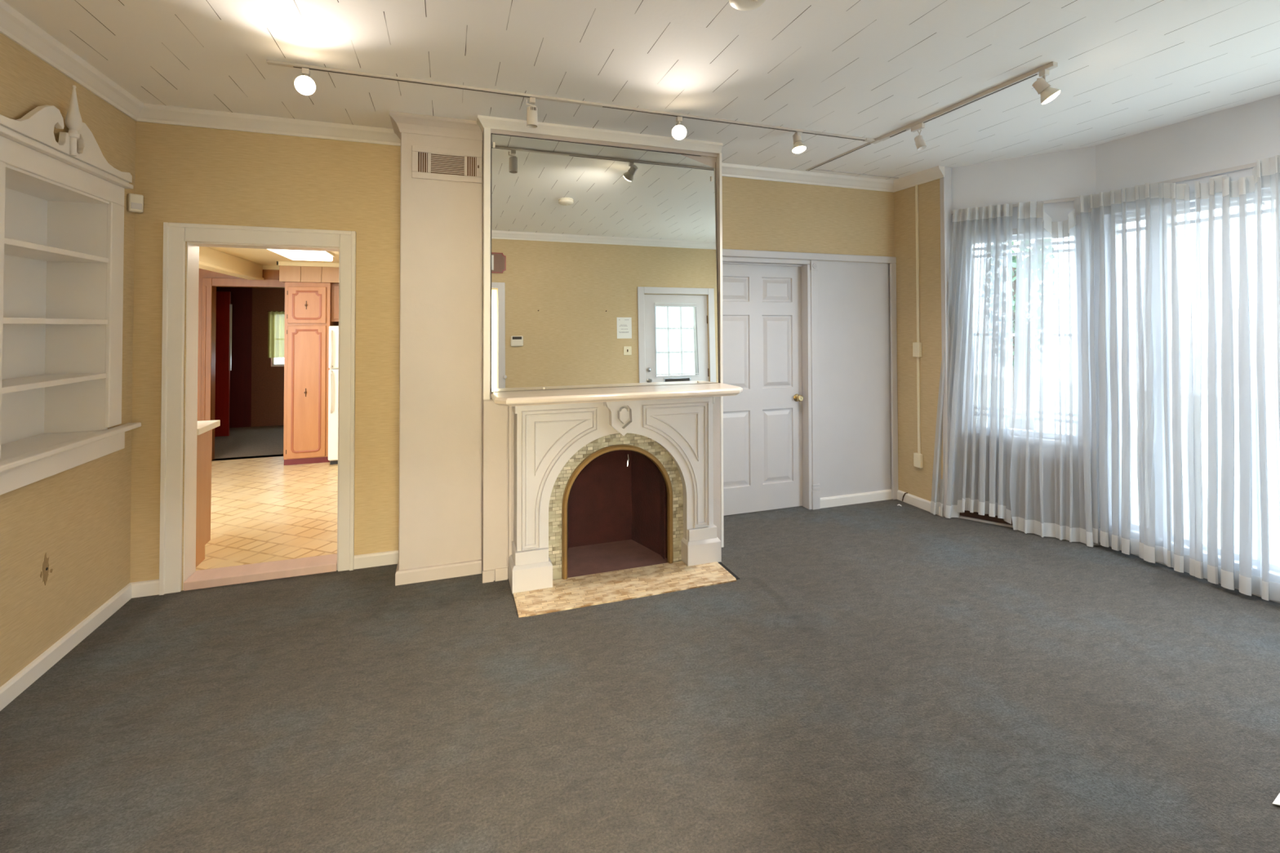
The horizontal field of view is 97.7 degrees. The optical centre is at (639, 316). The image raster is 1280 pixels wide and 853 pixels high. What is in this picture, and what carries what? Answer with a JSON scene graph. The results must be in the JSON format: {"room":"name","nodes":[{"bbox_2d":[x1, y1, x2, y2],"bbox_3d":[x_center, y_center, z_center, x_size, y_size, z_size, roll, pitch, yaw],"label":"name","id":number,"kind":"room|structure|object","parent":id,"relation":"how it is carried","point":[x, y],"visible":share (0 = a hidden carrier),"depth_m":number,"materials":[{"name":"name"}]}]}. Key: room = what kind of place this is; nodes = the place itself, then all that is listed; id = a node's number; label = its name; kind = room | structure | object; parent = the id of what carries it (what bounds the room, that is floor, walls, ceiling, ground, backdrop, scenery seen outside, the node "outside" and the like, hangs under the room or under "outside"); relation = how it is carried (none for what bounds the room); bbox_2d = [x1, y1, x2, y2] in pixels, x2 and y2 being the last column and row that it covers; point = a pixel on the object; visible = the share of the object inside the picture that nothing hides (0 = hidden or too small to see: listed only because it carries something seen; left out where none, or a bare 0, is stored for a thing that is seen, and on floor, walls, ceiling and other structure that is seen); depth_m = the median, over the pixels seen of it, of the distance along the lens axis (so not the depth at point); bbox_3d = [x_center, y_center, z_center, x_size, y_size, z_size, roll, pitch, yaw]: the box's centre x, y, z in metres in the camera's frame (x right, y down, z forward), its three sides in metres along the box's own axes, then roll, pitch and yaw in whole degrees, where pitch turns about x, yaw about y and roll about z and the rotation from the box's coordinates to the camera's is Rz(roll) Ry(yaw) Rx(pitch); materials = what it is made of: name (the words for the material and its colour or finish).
{"room":"living room","nodes":[
{"label":"living room","id":0,"kind":"room"},
{"bbox_2d":[0,32,135,687],"bbox_3d":[-2.416,0.163,1.336,0.262,2.830,4.200,0,-1,-19],"label":"wall","id":1,"kind":"structure","parent":0,"point":[79,516],"depth_m":2.65,"materials":[{"name":"beige paint"}]},
{"bbox_2d":[40,552,53,585],"bbox_3d":[-2.689,1.145,2.535,0.003,0.147,0.083,0,-1,-19],"label":"scar","id":2,"kind":"object","parent":1,"relation":"attached to","point":[45,571],"visible":1,"depth_m":2.53,"materials":[{"name":"beige paint"}]},
{"bbox_2d":[0,84,141,495],"bbox_3d":[-2.790,-0.180,2.575,0.341,1.806,1.235,0,-1,-19],"label":"bookcase","id":3,"kind":"object","parent":1,"relation":"attached to","point":[62,204],"visible":1,"depth_m":2.80,"materials":[{"name":"white paint"}]},
{"bbox_2d":[0,579,159,711],"bbox_3d":[-2.238,1.538,1.452,0.157,0.083,3.750,0,-1,-19],"label":"baseboard","id":4,"kind":"structure","parent":1,"relation":"attached to","point":[15,686],"depth_m":2.67,"materials":[{"name":"white paint"}]},
{"bbox_2d":[0,0,400,146],"bbox_3d":[-1.632,-1.204,1.692,1.442,0.088,3.780,0,-1,-19],"label":"crown molding","id":5,"kind":"structure","parent":1,"relation":"attached to","point":[15,26],"depth_m":3.24,"materials":[{"name":"white paint"}]},
{"bbox_2d":[197,268,284,461],"bbox_3d":[-3.478,0.548,6.749,4.600,2.245,0.120,0,-1,-19],"label":"wall","id":6,"kind":"structure","parent":0,"point":[267,273],"depth_m":6.27,"materials":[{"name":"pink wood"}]},
{"bbox_2d":[200,277,284,421],"bbox_3d":[-4.463,0.596,6.330,0.835,2.040,0.032,0,-1,-19],"label":"door frame","id":7,"kind":"structure","parent":6,"relation":"attached to","point":[207,282],"depth_m":6.21,"materials":[{"name":"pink wood"}]},
{"bbox_2d":[331,283,338,321],"bbox_3d":[-3.093,-0.147,6.581,0.884,0.428,0.450,0,-1,-19],"label":"upper cabinet","id":8,"kind":"object","parent":6,"relation":"attached to","point":[335,286],"visible":0.19,"depth_m":6.25,"materials":[{"name":"orange wood"}]},
{"bbox_2d":[216,286,284,427],"bbox_3d":[-5.798,0.504,8.428,4.500,2.400,0.120,0,-1,-19],"label":"wall","id":9,"kind":"structure","parent":0,"point":[267,380],"depth_m":8.37,"materials":[{"name":"brown paint"}]},
{"bbox_2d":[266,311,284,357],"bbox_3d":[-5.238,0.278,8.524,0.780,0.703,0.028,0,-1,-19],"label":"window curtain","id":10,"kind":"object","parent":9,"relation":"hanging from","point":[276,318],"visible":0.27,"depth_m":8.44,"materials":[{"name":"yellow fabric"}]},
{"bbox_2d":[271,357,284,366],"bbox_3d":[-5.259,0.356,8.615,0.700,0.820,0.040,0,-1,-19],"label":"window","id":11,"kind":"structure","parent":9,"relation":"in","point":[273,364],"depth_m":8.49,"materials":[{"name":"white paint"}]},
{"bbox_2d":[195,425,337,570],"bbox_3d":[-4.090,1.635,6.055,6.200,0.050,5.840,0,-1,-19],"label":"floor","id":12,"kind":"structure","parent":0,"point":[265,509],"depth_m":4.72,"materials":[{"name":"beige tile"}]},
{"bbox_2d":[195,429,212,567],"bbox_3d":[-3.228,1.152,3.423,0.920,0.825,0.277,0,-1,-19],"label":"base cabinet","id":13,"kind":"object","parent":12,"relation":"on","point":[204,441],"visible":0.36,"depth_m":3.58,"materials":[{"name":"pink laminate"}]},
{"bbox_2d":[196,420,220,435],"bbox_3d":[-3.237,0.718,3.460,0.965,0.041,0.342,0,-1,-19],"label":"countertop","id":14,"kind":"structure","parent":13,"relation":"on","point":[203,426],"depth_m":3.62,"materials":[{"name":"white laminate"}]},
{"bbox_2d":[214,291,231,436],"bbox_3d":[-5.732,0.643,7.515,0.395,1.950,0.045,0,-1,-19],"label":"door","id":15,"kind":"structure","parent":12,"relation":"on","point":[224,306],"depth_m":7.54,"materials":[{"name":"red wood"}]},
{"bbox_2d":[283,281,338,465],"bbox_3d":[-3.701,0.625,6.306,0.435,1.978,0.550,0,-1,-19],"label":"pantry cabinet","id":16,"kind":"object","parent":12,"relation":"on","point":[308,305],"visible":0.98,"depth_m":6.08,"materials":[{"name":"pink wood"}]},
{"bbox_2d":[328,325,338,464],"bbox_3d":[-3.066,0.863,6.415,0.795,1.502,0.729,0,-1,-19],"label":"refrigerator","id":17,"kind":"object","parent":12,"relation":"on","point":[333,365],"visible":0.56,"depth_m":6.00,"materials":[{"name":"white metal"}]},
{"bbox_2d":[206,246,338,265],"bbox_3d":[-2.948,-0.641,5.212,4.600,0.080,3.450,0,-1,-19],"label":"ceiling","id":18,"kind":"structure","parent":0,"point":[260,256],"depth_m":5.52,"materials":[{"name":"beige paint"}]},
{"bbox_2d":[199,246,263,279],"bbox_3d":[-3.825,-0.521,4.809,0.150,0.170,3.240,0,-1,-19],"label":"beam","id":19,"kind":"structure","parent":18,"relation":"attached to","point":[211,260],"depth_m":5.40,"materials":[{"name":"beige paint"}]},
{"bbox_2d":[267,248,334,261],"bbox_3d":[-2.971,-0.575,4.849,0.380,0.065,1.180,0,-1,-19],"label":"fluorescent light","id":20,"kind":"object","parent":18,"relation":"attached to","point":[295,255],"visible":0.49,"depth_m":5.01,"materials":[{"name":"white plastic"}]},
{"bbox_2d":[276,261,338,283],"bbox_3d":[-2.579,-0.469,6.702,2.935,0.217,0.585,0,-1,-19],"label":"wall","id":21,"kind":"structure","parent":0,"point":[289,271],"depth_m":6.07,"materials":[{"name":"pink wood"}]},
{"bbox_2d":[262,265,279,270],"bbox_3d":[-2.823,-0.551,6.897,3.270,0.045,0.060,0,-1,-19],"label":"crown molding","id":22,"kind":"structure","parent":21,"relation":"attached to","point":[264,267],"depth_m":6.39,"materials":[{"name":"beige paint"}]},
{"bbox_2d":[398,132,483,570],"bbox_3d":[-1.278,0.198,3.613,0.483,2.830,0.330,0,-1,-19],"label":"wall","id":23,"kind":"structure","parent":0,"point":[441,366],"depth_m":3.45,"materials":[{"name":"beige paint"}]},
{"bbox_2d":[353,550,481,586],"bbox_3d":[-1.413,1.571,3.534,0.776,0.083,0.346,0,-1,-19],"label":"baseboard","id":24,"kind":"structure","parent":23,"relation":"attached to","point":[436,572],"depth_m":3.45,"materials":[{"name":"beige paint"}]},
{"bbox_2d":[411,145,482,183],"bbox_3d":[-1.196,-0.942,3.475,0.413,0.199,0.022,0,-1,-19],"label":"air vent","id":25,"kind":"object","parent":23,"relation":"in","point":[427,162],"visible":1,"depth_m":3.47,"materials":[{"name":"beige metal"}]},
{"bbox_2d":[129,120,894,591],"bbox_3d":[-0.342,0.205,4.188,5.510,2.830,0.150,0,-1,-19],"label":"wall","id":26,"kind":"structure","parent":0,"point":[184,174],"depth_m":3.59,"materials":[{"name":"beige paint"}]},
{"bbox_2d":[127,193,143,213],"bbox_3d":[-2.876,-0.643,3.185,0.050,0.100,0.064,-1,-1,33],"label":"sensor","id":27,"kind":"object","parent":26,"relation":"attached to","point":[135,202],"visible":1,"depth_m":3.17,"materials":[{"name":"white plastic"}]},
{"bbox_2d":[159,222,355,595],"bbox_3d":[-2.301,0.533,3.414,1.008,2.158,0.032,0,-1,-19],"label":"trim","id":28,"kind":"structure","parent":26,"relation":"attached to","point":[166,224],"depth_m":3.31,"materials":[{"name":"white paint"}]},
{"bbox_2d":[164,226,351,594],"bbox_3d":[-2.303,0.538,3.419,0.990,2.148,0.022,0,-1,-19],"label":"kitchen doorway","id":29,"kind":"structure","parent":26,"relation":"in","point":[178,236],"depth_m":3.30,"materials":[{"name":"white paint"}]},
{"bbox_2d":[183,553,337,591],"bbox_3d":[-2.322,1.588,3.481,0.800,0.052,0.173,0,-1,-19],"label":"threshold","id":30,"kind":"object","parent":26,"relation":"attached to","point":[228,575],"depth_m":3.43,"materials":[{"name":"beige wood"}]},
{"bbox_2d":[182,241,339,590],"bbox_3d":[-2.327,0.584,3.505,0.842,2.060,0.157,0,-1,-19],"label":"door frame","id":31,"kind":"structure","parent":26,"relation":"attached to","point":[193,248],"depth_m":3.38,"materials":[{"name":"white paint"}]},
{"bbox_2d":[389,111,944,192],"bbox_3d":[0.422,-1.162,4.106,4.126,0.102,0.545,0,-1,-19],"label":"crown molding","id":32,"kind":"structure","parent":26,"relation":"attached to","point":[730,170],"depth_m":3.76,"materials":[{"name":"white paint"}]},
{"bbox_2d":[722,263,803,515],"bbox_3d":[0.961,0.591,4.628,0.908,2.056,0.098,0,-1,-19],"label":"door","id":33,"kind":"structure","parent":26,"relation":"in","point":[762,308],"depth_m":4.67,"materials":[{"name":"white paint"}]},
{"bbox_2d":[722,256,810,266],"bbox_3d":[0.976,-0.450,4.651,0.950,0.050,0.150,0,-1,-19],"label":"trim","id":34,"kind":"structure","parent":26,"relation":"attached to","point":[726,260],"depth_m":4.61,"materials":[{"name":"white paint"}]},
{"bbox_2d":[800,264,812,509],"bbox_3d":[1.413,0.595,4.772,0.036,2.062,0.129,0,-1,-19],"label":"door frame","id":35,"kind":"structure","parent":26,"relation":"attached to","point":[805,269],"depth_m":4.73,"materials":[{"name":"white paint"}]},
{"bbox_2d":[722,248,898,499],"bbox_3d":[1.365,0.546,4.676,1.960,2.158,0.022,0,-1,-19],"label":"door frame","id":36,"kind":"structure","parent":26,"relation":"attached to","point":[726,252],"depth_m":4.96,"materials":[{"name":"white paint"}]},
{"bbox_2d":[810,259,820,509],"bbox_3d":[1.478,0.575,4.724,0.072,2.100,0.036,0,-1,-19],"label":"trim","id":37,"kind":"structure","parent":26,"relation":"attached to","point":[814,264],"depth_m":4.72,"materials":[{"name":"white paint"}]},
{"bbox_2d":[817,260,891,497],"bbox_3d":[1.879,0.573,4.945,0.955,2.110,0.126,0,-1,-19],"label":"panel","id":38,"kind":"object","parent":26,"relation":"attached to","point":[853,298],"visible":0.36,"depth_m":4.87,"materials":[{"name":"white paint"}]},
{"bbox_2d":[820,489,892,508],"bbox_3d":[1.875,1.585,4.851,0.767,0.083,0.016,0,-1,-19],"label":"baseboard","id":39,"kind":"structure","parent":26,"relation":"attached to","point":[865,497],"depth_m":4.84,"materials":[{"name":"white paint"}]},
{"bbox_2d":[481,128,720,580],"bbox_3d":[-0.262,0.200,3.887,1.617,2.830,0.470,0,-1,-19],"label":"wall","id":40,"kind":"structure","parent":0,"point":[708,158],"depth_m":3.87,"materials":[{"name":"beige paint"}]},
{"bbox_2d":[483,127,490,399],"bbox_3d":[-0.941,-0.323,3.436,0.040,1.665,0.044,0,-1,-19],"label":"trim","id":41,"kind":"structure","parent":40,"relation":"attached to","point":[486,131],"depth_m":3.42,"materials":[{"name":"white paint"}]},
{"bbox_2d":[482,566,507,582],"bbox_3d":[-0.879,1.571,3.393,0.149,0.075,0.020,0,-1,-19],"label":"trim","id":42,"kind":"structure","parent":40,"relation":"attached to","point":[500,574],"depth_m":3.38,"materials":[{"name":"beige paint"}]},
{"bbox_2d":[483,400,511,571],"bbox_3d":[-0.867,1.061,3.403,0.169,1.095,0.025,0,-1,-19],"label":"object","id":43,"kind":"structure","parent":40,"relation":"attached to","point":[495,415],"depth_m":3.40,"materials":[{"name":"beige paint"}]},
{"bbox_2d":[490,133,719,391],"bbox_3d":[-0.184,-0.335,3.696,1.552,1.599,0.047,0,-1,-19],"label":"wall mirror","id":44,"kind":"object","parent":40,"relation":"attached to","point":[604,269],"visible":1,"depth_m":3.67,"materials":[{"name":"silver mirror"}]},
{"bbox_2d":[716,152,724,547],"bbox_3d":[0.565,0.232,3.942,0.020,2.765,0.046,0,-1,-19],"label":"trim","id":45,"kind":"structure","parent":40,"relation":"attached to","point":[719,193],"depth_m":3.93,"materials":[{"name":"white paint"}]},
{"bbox_2d":[0,499,1279,852],"bbox_3d":[0.526,1.627,2.304,6.500,0.080,4.170,0,-1,-19],"label":"floor","id":46,"kind":"structure","parent":0,"point":[882,676],"depth_m":2.22,"materials":[{"name":"carpet"}]},
{"bbox_2d":[490,382,742,594],"bbox_3d":[-0.159,1.040,3.652,1.582,1.147,0.675,0,-1,-19],"label":"fireplace","id":47,"kind":"object","parent":46,"relation":"on","point":[611,478],"visible":1,"depth_m":3.59,"materials":[{"name":"white paint"}]},
{"bbox_2d":[490,382,742,406],"bbox_3d":[-0.107,0.488,3.505,1.582,0.049,0.345,0,-1,-19],"label":"mantel shelf","id":48,"kind":"object","parent":47,"relation":"attached to","point":[633,393],"depth_m":3.39,"materials":[{"name":"wood"}]},
{"bbox_2d":[513,560,739,617],"bbox_3d":[-0.073,1.602,3.351,1.330,0.008,0.366,0,-1,-19],"label":"hearth","id":49,"kind":"object","parent":46,"relation":"on","point":[583,591],"visible":0.98,"depth_m":3.31,"materials":[{"name":"beige stone"}]},
{"bbox_2d":[1272,792,1279,805],"bbox_3d":[2.152,1.562,1.777,0.213,0.018,0.107,-1,-1,37],"label":"envelope","id":50,"kind":"object","parent":46,"relation":"on","point":[1277,802],"visible":1,"depth_m":1.80,"materials":[{"name":"white paper"}]},
{"bbox_2d":[3,0,1279,180],"bbox_3d":[0.538,-1.292,2.374,6.550,0.100,4.200,0,-1,-19],"label":"ceiling","id":51,"kind":"structure","parent":0,"point":[865,68],"depth_m":2.70,"materials":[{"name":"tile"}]},
{"bbox_2d":[266,59,875,142],"bbox_3d":[-0.092,-1.217,3.278,3.605,0.016,0.036,0,-1,-19],"label":"track rail","id":52,"kind":"object","parent":51,"relation":"attached to","point":[268,61],"visible":1,"depth_m":3.12,"materials":[{"name":"white metal"}]},
{"bbox_2d":[294,67,315,95],"bbox_3d":[-1.634,-1.145,2.744,0.089,0.136,0.127,0,-1,-19],"label":"track spotlight","id":53,"kind":"object","parent":52,"relation":"attached to","point":[304,84],"visible":1,"depth_m":2.70,"materials":[{"name":"white metal"}]},
{"bbox_2d":[525,97,537,128],"bbox_3d":[-0.600,-1.131,3.102,0.065,0.156,0.062,0,-1,-19],"label":"track spotlight","id":54,"kind":"object","parent":52,"relation":"attached to","point":[531,110],"visible":1,"depth_m":3.08,"materials":[{"name":"white metal"}]},
{"bbox_2d":[671,115,686,139],"bbox_3d":[0.244,-1.135,3.383,0.088,0.142,0.125,0,-1,17],"label":"track spotlight","id":55,"kind":"object","parent":52,"relation":"attached to","point":[679,131],"visible":1,"depth_m":3.34,"materials":[{"name":"white metal"}]},
{"bbox_2d":[791,131,805,153],"bbox_3d":[1.038,-1.138,3.655,0.090,0.131,0.091,0,-1,-19],"label":"track spotlight","id":56,"kind":"object","parent":52,"relation":"attached to","point":[798,147],"visible":1,"depth_m":3.64,"materials":[{"name":"white metal"}]},
{"bbox_2d":[792,133,802,144],"bbox_3d":[1.033,-1.163,3.667,0.060,0.069,0.067,0,-1,-19],"label":"socket","id":57,"kind":"object","parent":56,"relation":"attached to","point":[797,138],"depth_m":3.65,"materials":[{"name":"beige plastic"}]},
{"bbox_2d":[728,0,765,10],"bbox_3d":[0.412,-1.221,2.140,0.144,0.049,0.144,0,-1,-19],"label":"smoke detector","id":58,"kind":"object","parent":51,"relation":"attached to","point":[742,5],"visible":1,"depth_m":2.15,"materials":[{"name":"white plastic"}]},
{"bbox_2d":[811,168,898,178],"bbox_3d":[1.822,-1.203,4.719,0.900,0.006,0.015,0,-1,-19],"label":"ceiling strip","id":59,"kind":"object","parent":51,"relation":"attached to","point":[814,168],"visible":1,"depth_m":4.71,"materials":[{"name":"white paint"}]},
{"bbox_2d":[805,61,1057,171],"bbox_3d":[1.700,-1.211,3.670,0.040,0.024,2.000,0,-1,-19],"label":"track rail","id":60,"kind":"object","parent":51,"relation":"attached to","point":[1052,64],"visible":0.94,"depth_m":3.21,"materials":[{"name":"white metal"}]},
{"bbox_2d":[911,122,926,150],"bbox_3d":[1.754,-1.125,3.519,0.060,0.165,0.098,0,-1,-19],"label":"track spotlight","id":61,"kind":"object","parent":60,"relation":"attached to","point":[920,143],"visible":1,"depth_m":3.49,"materials":[{"name":"white metal"}]},
{"bbox_2d":[1031,69,1060,103],"bbox_3d":[2.014,-1.139,2.767,0.113,0.164,0.088,0,-1,0],"label":"track spotlight","id":62,"kind":"object","parent":60,"relation":"attached to","point":[1047,93],"visible":1,"depth_m":2.76,"materials":[{"name":"white metal"}]},
{"bbox_2d":[1031,77,1050,94],"bbox_3d":[1.996,-1.144,2.781,0.077,0.077,0.059,-1,-1,28],"label":"socket","id":63,"kind":"object","parent":62,"relation":"attached to","point":[1041,85],"depth_m":2.76,"materials":[{"name":"beige plastic"}]},
{"bbox_2d":[893,178,942,501],"bbox_3d":[2.379,0.210,4.856,0.072,2.830,0.650,0,-1,-19],"label":"wall","id":64,"kind":"structure","parent":0,"point":[915,481],"depth_m":4.76,"materials":[{"name":"beige paint"}]},
{"bbox_2d":[912,184,923,468],"bbox_3d":[2.357,0.080,4.758,0.032,2.403,0.075,0,-1,-19],"label":"conduit","id":65,"kind":"object","parent":64,"relation":"attached to","point":[917,346],"visible":1,"depth_m":4.75,"materials":[{"name":"beige plastic"}]},
{"bbox_2d":[897,489,943,516],"bbox_3d":[2.365,1.582,4.748,0.016,0.083,0.500,0,-1,-19],"label":"baseboard","id":66,"kind":"structure","parent":64,"relation":"attached to","point":[925,504],"depth_m":4.77,"materials":[{"name":"white paint"}]},
{"bbox_2d":[951,145,1096,235],"bbox_3d":[2.934,0.200,4.326,0.945,2.830,0.140,-1,-1,38],"label":"wall","id":67,"kind":"structure","parent":0,"point":[1069,173],"depth_m":4.24,"materials":[{"name":"white paint"}]},
{"bbox_2d":[939,166,951,516],"bbox_3d":[2.488,0.204,4.526,0.079,2.830,0.045,0,-1,-19],"label":"trim","id":68,"kind":"structure","parent":67,"relation":"attached to","point":[945,197],"depth_m":4.51,"materials":[{"name":"white paint"}]},
{"bbox_2d":[959,515,1013,528],"bbox_3d":[2.888,1.606,4.239,0.885,0.016,0.022,-1,-1,38],"label":"trim","id":69,"kind":"structure","parent":67,"relation":"attached to","point":[960,517],"depth_m":4.37,"materials":[{"name":"white paint"}]},
{"bbox_2d":[960,510,1013,524],"bbox_3d":[2.891,1.327,4.247,0.885,0.539,0.012,-1,-1,38],"label":"board","id":70,"kind":"object","parent":67,"relation":"attached to","point":[975,515],"visible":0.07,"depth_m":4.38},
{"bbox_2d":[1012,228,1017,336],"bbox_3d":[2.934,0.144,4.290,0.850,1.630,0.160,-1,-1,38],"label":"window","id":71,"kind":"structure","parent":67,"relation":"in","point":[1014,230],"depth_m":4.34,"materials":[{"name":"white glass"}]},
{"bbox_2d":[951,196,1079,214],"bbox_3d":[2.881,-0.846,4.278,0.905,0.024,0.026,-1,-1,38],"label":"curtain rod","id":72,"kind":"object","parent":67,"relation":"attached to","point":[1068,199],"visible":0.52,"depth_m":4.12,"materials":[{"name":"white paint"}]},
{"bbox_2d":[930,203,1013,524],"bbox_3d":[2.601,0.378,4.411,0.595,2.462,0.106,-1,-1,39],"label":"sheer curtain","id":73,"kind":"object","parent":72,"relation":"hanging from","point":[980,402],"visible":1,"depth_m":4.36,"materials":[{"name":"white fabric"}]},
{"bbox_2d":[1009,195,1100,546],"bbox_3d":[2.994,0.374,4.066,0.528,2.462,0.115,-1,-1,37],"label":"sheer curtain","id":74,"kind":"object","parent":72,"relation":"hanging from","point":[1051,479],"visible":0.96,"depth_m":4.07,"materials":[{"name":"white fabric"}]},
{"bbox_2d":[1095,93,1279,202],"bbox_3d":[3.576,0.181,3.290,0.140,2.830,1.510,0,-1,-19],"label":"wall","id":75,"kind":"structure","parent":0,"point":[1244,134],"depth_m":3.46,"materials":[{"name":"white paint"}]},
{"bbox_2d":[1189,192,1195,223],"bbox_3d":[3.560,0.361,3.281,0.134,2.260,1.500,0,-1,-19],"label":"window","id":76,"kind":"structure","parent":75,"relation":"in","point":[1192,195],"depth_m":3.52,"materials":[{"name":"white glass"}]},
{"bbox_2d":[1109,546,1279,603],"bbox_3d":[3.505,1.554,3.242,0.016,0.083,1.510,0,-1,-19],"label":"baseboard","id":77,"kind":"structure","parent":75,"relation":"attached to","point":[1162,563],"depth_m":3.48,"materials":[{"name":"white paint"}]},
{"bbox_2d":[1156,162,1256,182],"bbox_3d":[3.500,-0.864,3.266,0.026,0.024,1.500,0,-1,-19],"label":"curtain rod","id":78,"kind":"object","parent":75,"relation":"attached to","point":[1250,165],"visible":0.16,"depth_m":3.37,"materials":[{"name":"white paint"}]},
{"bbox_2d":[1089,182,1195,576],"bbox_3d":[3.283,0.356,3.665,0.121,2.434,0.572,0,-1,-18],"label":"sheer curtain","id":79,"kind":"object","parent":78,"relation":"hanging from","point":[1142,346],"visible":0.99,"depth_m":3.62,"materials":[{"name":"white fabric"}]},
{"bbox_2d":[1193,155,1279,601],"bbox_3d":[3.481,0.343,3.108,0.129,2.442,0.690,0,-1,-20],"label":"sheer curtain","id":80,"kind":"object","parent":78,"relation":"hanging from","point":[1237,389],"visible":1,"depth_m":3.18,"materials":[{"name":"white fabric"}]},
{"label":"outside","id":81,"kind":"structure","parent":0,"visible":0},
{"bbox_3d":[2.491,2.128,5.046,32.000,0.100,32.000,0,-1,-19],"label":"ground","id":82,"kind":"structure","parent":81,"visible":0},
{"bbox_2d":[1012,240,1017,393],"bbox_3d":[5.333,0.068,7.875,0.908,4.111,0.940,0,-1,-19],"label":"tree","id":83,"kind":"object","parent":82,"relation":"on","point":[1014,257],"visible":0.04,"depth_m":7.85,"materials":[{"name":"green plant"}]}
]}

